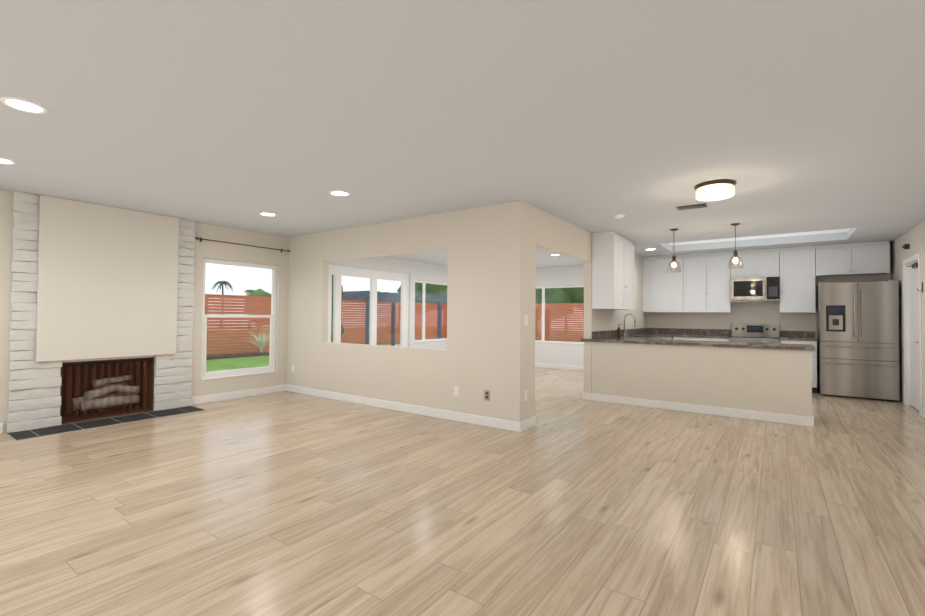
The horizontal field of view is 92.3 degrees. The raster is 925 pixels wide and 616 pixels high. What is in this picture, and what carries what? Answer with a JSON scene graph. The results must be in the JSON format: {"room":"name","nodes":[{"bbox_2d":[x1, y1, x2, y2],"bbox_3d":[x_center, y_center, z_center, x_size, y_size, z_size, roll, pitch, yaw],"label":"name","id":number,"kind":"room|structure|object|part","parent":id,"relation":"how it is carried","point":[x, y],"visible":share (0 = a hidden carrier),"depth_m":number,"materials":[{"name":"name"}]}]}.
{"room":"living room","nodes":[
{"label":"living room","id":0,"kind":"room"},
{"bbox_2d":[0,190,288,432],"bbox_3d":[-4.979,0.029,4.427,0.120,2.520,7.250,0,-1,35],"label":"wall","id":1,"kind":"structure","parent":0,"point":[206,249],"depth_m":6.35,"materials":[{"name":"beige paint"}]},
{"bbox_2d":[0,423,2,432],"bbox_3d":[-5.848,1.205,3.066,0.020,0.105,3.770,0,-1,35],"label":"baseboard","id":2,"kind":"structure","parent":1,"relation":"attached to","point":[1,424],"depth_m":4.59,"materials":[{"name":"white wood"}]},
{"bbox_2d":[192,385,285,404],"bbox_3d":[-3.301,1.291,6.677,0.020,0.105,1.430,0,-1,35],"label":"baseboard","id":3,"kind":"structure","parent":1,"relation":"attached to","point":[273,389],"depth_m":6.59,"materials":[{"name":"white wood"}]},
{"bbox_2d":[201,258,277,379],"bbox_3d":[-3.347,0.164,6.718,0.117,1.716,1.156,0,-1,35],"label":"living room window","id":4,"kind":"structure","parent":1,"relation":"in","point":[223,373],"depth_m":6.71,"materials":[{"name":"white plastic"}]},
{"bbox_2d":[195,237,289,252],"bbox_3d":[-3.261,-0.942,6.684,0.092,0.060,1.444,0,-1,35],"label":"curtain rod","id":5,"kind":"object","parent":1,"relation":"attached to","point":[200,238],"visible":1,"depth_m":6.57,"materials":[{"name":"brown metal"}]},
{"bbox_2d":[329,256,447,348],"bbox_3d":[-1.208,0.156,9.774,0.120,2.520,5.840,0,-1,35],"label":"wall","id":6,"kind":"structure","parent":0,"point":[419,271],"depth_m":9.79,"materials":[{"name":"white paint"}]},
{"bbox_2d":[328,264,408,346],"bbox_3d":[-1.839,0.305,8.895,0.070,2.156,2.196,0,-1,35],"label":"sliding window","id":7,"kind":"structure","parent":6,"relation":"in","point":[338,272],"depth_m":8.88,"materials":[{"name":"white plastic"}]},
{"bbox_2d":[415,280,446,342],"bbox_3d":[-0.455,0.091,10.818,0.117,1.396,2.226,0,-1,35],"label":"window","id":8,"kind":"structure","parent":6,"relation":"in","point":[424,313],"depth_m":10.25,"materials":[{"name":"white plastic"}]},
{"bbox_2d":[287,200,525,421],"bbox_3d":[-1.088,0.091,6.118,4.290,2.520,0.120,0,-1,35],"label":"wall","id":9,"kind":"structure","parent":0,"point":[485,246],"depth_m":5.42,"materials":[{"name":"beige paint"}]},
{"bbox_2d":[286,384,522,431],"bbox_3d":[-1.130,1.297,6.038,4.306,0.105,0.020,0,-1,35],"label":"baseboard","id":10,"kind":"structure","parent":9,"relation":"attached to","point":[482,420],"depth_m":5.64,"materials":[{"name":"white wood"}]},
{"bbox_2d":[454,386,458,395],"bbox_3d":[-0.074,0.990,5.303,0.070,0.116,0.006,0,-1,35],"label":"electrical outlet","id":11,"kind":"object","parent":9,"relation":"attached to","point":[456,390],"visible":1,"depth_m":5.30,"materials":[{"name":"white plastic"}]},
{"bbox_2d":[484,390,489,400],"bbox_3d":[0.277,0.994,5.055,0.070,0.116,0.006,0,-1,35],"label":"electrical outlet","id":12,"kind":"object","parent":9,"relation":"attached to","point":[487,395],"visible":1,"depth_m":5.05,"materials":[{"name":"white plastic"}]},
{"bbox_2d":[0,367,924,615],"bbox_3d":[0.060,1.380,4.415,8.360,0.100,13.090,0,-1,35],"label":"floor","id":13,"kind":"structure","parent":0,"point":[572,502],"depth_m":2.82,"materials":[{"name":"brown wood"}]},
{"bbox_2d":[7,191,194,432],"bbox_3d":[-4.404,0.053,5.495,0.612,2.524,1.780,0,-1,35],"label":"fireplace","id":14,"kind":"object","parent":13,"relation":"on","point":[101,310],"visible":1,"depth_m":5.23,"materials":[{"name":"paint"}]},
{"bbox_3d":[-4.166,-0.304,5.324,0.022,1.802,1.360,0,-1,35],"label":"panel","id":15,"kind":"part","parent":14,"relation":"part of","materials":[{"name":"white paint"}]},
{"bbox_2d":[6,406,204,440],"bbox_3d":[-4.004,1.306,5.159,0.420,0.008,1.760,0,-1,35],"label":"hearth","id":16,"kind":"object","parent":13,"relation":"on","point":[42,432],"visible":1,"depth_m":4.99,"materials":[{"name":"tile"}]},
{"bbox_2d":[591,342,638,405],"bbox_3d":[2.450,0.953,6.796,0.700,0.880,0.580,0,-1,35],"label":"base cabinet","id":17,"kind":"object","parent":13,"relation":"on","point":[615,366],"depth_m":6.47,"materials":[{"name":"beige paint"}]},
{"bbox_2d":[636,338,815,350],"bbox_3d":[3.472,0.487,6.011,2.005,0.039,0.727,0,-1,35],"label":"countertop","id":18,"kind":"structure","parent":17,"relation":"on","point":[808,347],"depth_m":5.77,"materials":[{"name":"stone"}]},
{"bbox_2d":[639,344,678,409],"bbox_3d":[2.930,0.951,6.458,0.475,0.880,0.580,0,-1,35],"label":"base cabinet","id":19,"kind":"object","parent":13,"relation":"on","point":[658,364],"depth_m":6.13,"materials":[{"name":"beige paint"}]},
{"bbox_2d":[679,345,718,413],"bbox_3d":[3.319,0.949,6.183,0.477,0.880,0.580,0,-1,35],"label":"base cabinet","id":20,"kind":"object","parent":13,"relation":"on","point":[698,376],"depth_m":5.85,"materials":[{"name":"beige paint"}]},
{"bbox_2d":[671,337,729,341],"bbox_3d":[4.675,1.005,8.661,0.952,0.880,0.594,0,-1,35],"label":"base cabinet","id":21,"kind":"object","parent":13,"relation":"on","point":[672,338],"depth_m":8.42,"materials":[{"name":"white"}]},
{"bbox_2d":[590,328,673,343],"bbox_3d":[3.200,0.564,7.916,0.639,0.350,3.529,0,-1,35],"label":"countertop","id":22,"kind":"structure","parent":21,"relation":"on","point":[647,336],"depth_m":7.69,"materials":[{"name":"stone"}]},
{"bbox_2d":[617,324,620,336],"bbox_3d":[2.644,0.381,7.505,0.073,0.210,0.064,0,-1,35],"label":"soap bottle","id":23,"kind":"object","parent":22,"relation":"on","point":[618,332],"visible":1,"depth_m":7.49,"materials":[{"name":"brown glass"}]},
{"bbox_2d":[623,313,635,335],"bbox_3d":[2.959,0.295,7.859,0.220,0.401,0.130,0,-1,35],"label":"faucet","id":24,"kind":"object","parent":22,"relation":"on","point":[624,322],"visible":1,"depth_m":7.84,"materials":[{"name":"silver metal"}]},
{"bbox_2d":[673,328,731,337],"bbox_3d":[4.672,0.489,8.642,0.932,0.150,0.649,0,-1,35],"label":"countertop","id":25,"kind":"structure","parent":21,"relation":"on","point":[678,332],"depth_m":8.78,"materials":[{"name":"stone"}]},
{"bbox_2d":[715,347,762,420],"bbox_3d":[3.709,0.947,5.908,0.478,0.880,0.580,0,-1,35],"label":"base cabinet","id":26,"kind":"object","parent":13,"relation":"on","point":[740,369],"depth_m":5.58,"materials":[{"name":"beige paint"}]},
{"bbox_2d":[730,324,779,342],"bbox_3d":[5.339,0.868,8.121,0.744,1.145,0.717,0,-1,35],"label":"stove","id":27,"kind":"object","parent":13,"relation":"on","point":[761,333],"visible":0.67,"depth_m":8.23,"materials":[{"name":"silver metal"}]},
{"bbox_2d":[759,349,813,425],"bbox_3d":[4.100,0.946,5.633,0.477,0.880,0.580,0,-1,35],"label":"base cabinet","id":28,"kind":"object","parent":13,"relation":"on","point":[772,385],"depth_m":5.31,"materials":[{"name":"beige paint"}]},
{"bbox_2d":[780,340,816,392],"bbox_3d":[5.887,1.000,7.806,0.502,0.880,0.594,0,-1,35],"label":"base cabinet","id":29,"kind":"object","parent":13,"relation":"on","point":[814,369],"depth_m":7.45,"materials":[{"name":"white wood"}]},
{"bbox_2d":[780,331,816,340],"bbox_3d":[5.881,0.484,7.802,0.502,0.150,0.629,0,-1,35],"label":"countertop","id":30,"kind":"structure","parent":29,"relation":"on","point":[784,335],"depth_m":7.95,"materials":[{"name":"stone"}]},
{"bbox_2d":[816,280,899,400],"bbox_3d":[6.426,0.506,7.275,0.930,1.855,0.843,0,-1,35],"label":"fridge","id":31,"kind":"object","parent":13,"relation":"on","point":[857,339],"visible":1,"depth_m":6.97,"materials":[{"name":"silver metal"}]},
{"bbox_2d":[0,0,924,256],"bbox_3d":[0.081,-1.249,4.462,8.360,0.120,13.090,0,-1,35],"label":"ceiling","id":32,"kind":"structure","parent":0,"point":[645,117],"depth_m":2.77,"materials":[{"name":"grey paint"}]},
{"bbox_2d":[0,157,16,164],"bbox_3d":[-3.868,-1.231,3.704,0.214,0.008,0.214,0,-1,35],"label":"recessed light","id":33,"kind":"object","parent":32,"relation":"in","point":[6,161],"visible":1,"depth_m":3.74,"materials":[{"name":"white"}]},
{"bbox_2d":[0,97,47,113],"bbox_3d":[-2.686,-1.239,2.724,0.214,0.008,0.214,0,-1,35],"label":"recessed light","id":34,"kind":"object","parent":32,"relation":"in","point":[23,105],"visible":1,"depth_m":2.72,"materials":[{"name":"white plastic"}]},
{"bbox_2d":[259,212,276,215],"bbox_3d":[-2.463,-1.185,5.625,0.214,0.008,0.214,0,-1,35],"label":"recessed light","id":35,"kind":"object","parent":32,"relation":"in","point":[267,214],"visible":1,"depth_m":5.62,"materials":[{"name":"white plastic"}]},
{"bbox_2d":[329,190,349,195],"bbox_3d":[-1.280,-1.193,4.631,0.214,0.008,0.214,0,-1,35],"label":"recessed light","id":36,"kind":"object","parent":32,"relation":"in","point":[338,193],"visible":1,"depth_m":4.63,"materials":[{"name":"white plastic"}]},
{"bbox_2d":[613,214,624,218],"bbox_3d":[1.951,-1.139,5.534,0.136,0.030,0.136,0,-1,35],"label":"smoke detector","id":37,"kind":"object","parent":32,"relation":"attached to","point":[618,216],"visible":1,"depth_m":5.49,"materials":[{"name":"white plastic"}]},
{"bbox_2d":[667,229,680,272],"bbox_3d":[3.036,-0.820,6.376,0.188,0.620,0.188,0,-1,35],"label":"pendant light","id":38,"kind":"object","parent":32,"relation":"hanging from","point":[674,264],"visible":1,"depth_m":6.36,"materials":[{"name":"brown metal"}]},
{"bbox_2d":[676,203,706,210],"bbox_3d":[2.613,-1.150,5.067,0.300,0.014,0.160,0,-1,35],"label":"ceiling vent","id":39,"kind":"object","parent":32,"relation":"in","point":[687,207],"visible":1,"depth_m":5.05,"materials":[{"name":"grey plastic"}]},
{"bbox_2d":[694,179,735,200],"bbox_3d":[2.405,-1.114,4.234,0.350,0.120,0.350,0,-1,35],"label":"flush ceiling light","id":40,"kind":"object","parent":32,"relation":"attached to","point":[717,190],"visible":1,"depth_m":4.13,"materials":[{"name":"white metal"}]},
{"bbox_2d":[728,223,743,268],"bbox_3d":[3.672,-0.832,5.977,0.188,0.600,0.188,0,-1,35],"label":"pendant light","id":41,"kind":"object","parent":32,"relation":"hanging from","point":[735,255],"visible":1,"depth_m":5.96,"materials":[{"name":"brown metal"}]},
{"bbox_2d":[385,248,583,267],"bbox_3d":[0.524,-1.141,8.621,4.290,0.180,5.780,0,-1,35],"label":"ceiling","id":42,"kind":"structure","parent":0,"point":[544,259],"depth_m":9.39,"materials":[{"name":"grey paint"}]},
{"bbox_2d":[525,203,646,419],"bbox_3d":[2.281,0.140,7.278,0.120,2.520,5.660,0,-1,35],"label":"wall","id":43,"kind":"structure","parent":0,"point":[546,231],"depth_m":5.99,"materials":[{"name":"beige paint"}]},
{"bbox_2d":[524,390,526,400],"bbox_3d":[0.701,0.970,4.921,0.006,0.116,0.070,0,-1,35],"label":"outlet","id":44,"kind":"object","parent":43,"relation":"attached to","point":[525,395],"visible":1,"depth_m":4.91,"materials":[{"name":"white plastic"}]},
{"bbox_2d":[524,315,527,324],"bbox_3d":[0.709,0.135,4.935,0.008,0.116,0.070,0,-1,35],"label":"light switch","id":45,"kind":"object","parent":43,"relation":"attached to","point":[526,319],"visible":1,"depth_m":4.93,"materials":[{"name":"white plastic"}]},
{"bbox_2d":[522,416,535,430],"bbox_3d":[0.736,1.293,4.962,0.016,0.105,0.360,0,-1,35],"label":"baseboard","id":46,"kind":"structure","parent":43,"relation":"attached to","point":[530,422],"depth_m":4.97,"materials":[{"name":"white wood"}]},
{"bbox_2d":[583,393,590,399],"bbox_3d":[2.823,1.368,8.153,0.020,0.105,3.476,0,-1,35],"label":"baseboard","id":47,"kind":"structure","parent":43,"relation":"attached to","point":[585,395],"depth_m":6.70,"materials":[{"name":"white wood"}]},
{"bbox_2d":[592,231,634,309],"bbox_3d":[2.437,-0.549,7.080,0.355,1.143,1.170,0,-1,35],"label":"upper cabinet","id":48,"kind":"object","parent":43,"relation":"attached to","point":[612,270],"visible":1,"depth_m":6.67,"materials":[{"name":"white wood"}]},
{"bbox_2d":[535,243,890,365],"bbox_3d":[3.855,0.196,9.701,8.240,2.520,0.124,0,-1,35],"label":"wall","id":49,"kind":"structure","parent":0,"point":[755,313],"depth_m":8.96,"materials":[{"name":"white paint"}]},
{"bbox_2d":[535,285,583,343],"bbox_3d":[2.125,0.159,10.908,2.996,1.386,0.117,0,-1,35],"label":"sunroom window","id":50,"kind":"structure","parent":49,"relation":"in","point":[543,330],"depth_m":10.86,"materials":[{"name":"white plastic"}]},
{"bbox_2d":[535,363,583,370],"bbox_3d":[2.143,1.410,10.796,4.170,0.105,0.020,0,-1,35],"label":"baseboard","id":51,"kind":"structure","parent":49,"relation":"attached to","point":[557,366],"depth_m":10.66,"materials":[{"name":"white wood"}]},
{"bbox_2d":[643,257,650,311],"bbox_3d":[3.952,-0.488,9.373,0.196,1.158,0.324,0,-1,35],"label":"upper cabinet","id":52,"kind":"object","parent":49,"relation":"attached to","point":[646,260],"depth_m":9.27,"materials":[{"name":"white wood"}]},
{"bbox_2d":[647,255,678,311],"bbox_3d":[4.265,-0.489,9.152,0.690,1.158,0.324,0,-1,35],"label":"upper cabinet","id":53,"kind":"object","parent":49,"relation":"attached to","point":[662,286],"depth_m":9.08,"materials":[{"name":"white wood"}]},
{"bbox_2d":[679,251,730,312],"bbox_3d":[4.801,-0.492,8.774,0.865,1.158,0.324,0,-1,35],"label":"upper cabinet","id":54,"kind":"object","parent":49,"relation":"attached to","point":[699,282],"depth_m":8.64,"materials":[{"name":"white wood"}]},
{"bbox_2d":[731,249,778,277],"bbox_3d":[5.466,-0.815,8.313,0.750,0.518,0.324,0,-1,35],"label":"upper cabinet","id":55,"kind":"object","parent":49,"relation":"attached to","point":[760,262],"depth_m":8.16,"materials":[{"name":"white wood"}]},
{"bbox_2d":[730,277,778,301],"bbox_3d":[5.427,-0.335,8.254,0.744,0.437,0.445,0,-1,35],"label":"microwave","id":56,"kind":"object","parent":55,"relation":"attached to","point":[759,289],"visible":1,"depth_m":8.10,"materials":[{"name":"silver metal"}]},
{"bbox_2d":[779,246,814,312],"bbox_3d":[5.978,-0.497,7.944,0.502,1.158,0.324,0,-1,35],"label":"upper cabinet","id":57,"kind":"object","parent":49,"relation":"attached to","point":[796,264],"depth_m":7.82,"materials":[{"name":"white wood"}]},
{"bbox_2d":[815,241,889,276],"bbox_3d":[6.571,-0.820,7.533,0.935,0.518,0.324,0,-1,35],"label":"upper cabinet","id":58,"kind":"object","parent":49,"relation":"attached to","point":[866,258],"depth_m":7.40,"materials":[{"name":"white wood"}]},
{"bbox_2d":[669,228,849,245],"bbox_3d":[4.760,-1.534,7.368,2.640,0.630,1.200,0,-1,35],"label":"ceiling","id":59,"kind":"structure","parent":0,"point":[767,236],"depth_m":7.72,"materials":[{"name":"white paint"}]},
{"bbox_2d":[891,221,924,408],"bbox_3d":[3.437,0.055,2.064,0.120,2.520,13.090,0,-1,35],"label":"wall","id":60,"kind":"structure","parent":0,"point":[914,237],"depth_m":6.52,"materials":[{"name":"beige paint"}]},
{"bbox_2d":[902,244,909,248],"bbox_3d":[6.349,-0.878,6.367,0.073,0.070,0.080,0,-1,35],"label":"sensor","id":61,"kind":"object","parent":60,"relation":"attached to","point":[906,246],"visible":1,"depth_m":6.33,"materials":[{"name":"grey plastic"}]},
{"bbox_2d":[906,262,918,409],"bbox_3d":[6.295,0.385,6.185,0.111,2.040,0.766,0,-1,35],"label":"door","id":62,"kind":"structure","parent":60,"relation":"in","point":[914,335],"depth_m":6.26,"materials":[{"name":"white wood"}]},
{"bbox_2d":[903,253,921,414],"bbox_3d":[6.322,0.348,6.167,0.135,2.130,0.930,0,-1,35],"label":"door frame","id":63,"kind":"structure","parent":60,"relation":"attached to","point":[906,332],"depth_m":6.49,"materials":[{"name":"white wood"}]},
{"bbox_2d":[921,408,924,417],"bbox_3d":[2.829,1.244,1.315,0.020,0.105,10.970,0,-1,35],"label":"baseboard","id":64,"kind":"structure","parent":60,"relation":"attached to","point":[922,409],"depth_m":5.72,"materials":[{"name":"white wood"}]},
{"label":"outside","id":65,"kind":"structure","parent":0,"visible":0},
{"bbox_2d":[206,326,583,371],"bbox_3d":[-1.992,1.671,10.353,65.000,0.200,75.000,0,-1,35],"label":"lawn","id":66,"kind":"structure","parent":65,"point":[248,360],"depth_m":13.38,"materials":[{"name":"green plant"}]},
{"bbox_2d":[211,281,232,323],"bbox_3d":[-21.464,-0.247,39.669,1.714,4.388,1.707,0,-1,35],"label":"palm tree","id":67,"kind":"object","parent":66,"relation":"on","point":[224,283],"depth_m":39.66,"materials":[{"name":"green plant"}]},
{"bbox_2d":[243,290,254,326],"bbox_3d":[-19.412,0.138,40.663,1.420,3.689,1.415,0,-1,35],"label":"palm tree","id":68,"kind":"object","parent":66,"relation":"on","point":[248,291],"depth_m":40.50,"materials":[{"name":"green plant"}]},
{"bbox_2d":[244,288,270,320],"bbox_3d":[-12.870,0.310,28.101,2.504,3.054,2.219,0,-1,35],"label":"tree","id":69,"kind":"object","parent":66,"relation":"on","point":[263,293],"depth_m":27.27,"materials":[{"name":"green plant"}]},
{"bbox_2d":[205,294,583,359],"bbox_3d":[-2.424,0.347,-0.559,27.120,2.045,44.620,0,-1,35],"label":"fence","id":70,"kind":"object","parent":66,"relation":"on","point":[230,300],"depth_m":19.30,"materials":[{"name":"brown wood"}]},
{"bbox_2d":[397,282,446,334],"bbox_3d":[-1.077,-0.889,31.069,6.002,5.710,5.300,0,-1,35],"label":"tree","id":71,"kind":"object","parent":66,"relation":"on","point":[434,290],"depth_m":29.43,"materials":[{"name":"green plant"}]},
{"bbox_2d":[535,288,571,331],"bbox_3d":[4.531,-0.546,25.195,3.706,4.912,5.158,0,-1,35],"label":"tree","id":72,"kind":"object","parent":66,"relation":"on","point":[560,292],"depth_m":23.25,"materials":[{"name":"green plant"}]},
{"bbox_2d":[563,287,583,310],"bbox_3d":[6.229,-0.726,24.954,4.358,5.286,4.040,0,-1,35],"label":"tree","id":73,"kind":"object","parent":66,"relation":"on","point":[575,297],"depth_m":23.52,"materials":[{"name":"green plant"}]},
{"bbox_3d":[4.171,1.647,12.065,22.900,0.010,15.100,0,-1,35],"label":"patio","id":74,"kind":"object","parent":66,"relation":"on","visible":0},
{"bbox_2d":[246,327,269,352],"bbox_3d":[-6.809,1.080,15.051,0.954,0.907,1.049,0,-1,35],"label":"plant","id":75,"kind":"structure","parent":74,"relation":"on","point":[263,343],"depth_m":15.01,"materials":[{"name":"green plant"}]},
{"bbox_2d":[331,275,343,341],"bbox_3d":[-2.727,0.212,9.090,0.625,2.638,0.652,0,-1,35],"label":"shrub","id":76,"kind":"object","parent":74,"relation":"on","point":[342,328],"depth_m":8.93,"materials":[{"name":"green plant"}]},
{"bbox_2d":[342,291,446,345],"bbox_3d":[-3.211,0.577,18.001,3.600,2.218,5.050,0,-1,35],"label":"pergola","id":77,"kind":"object","parent":74,"relation":"on","point":[380,295],"depth_m":18.24,"materials":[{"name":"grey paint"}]}
]}

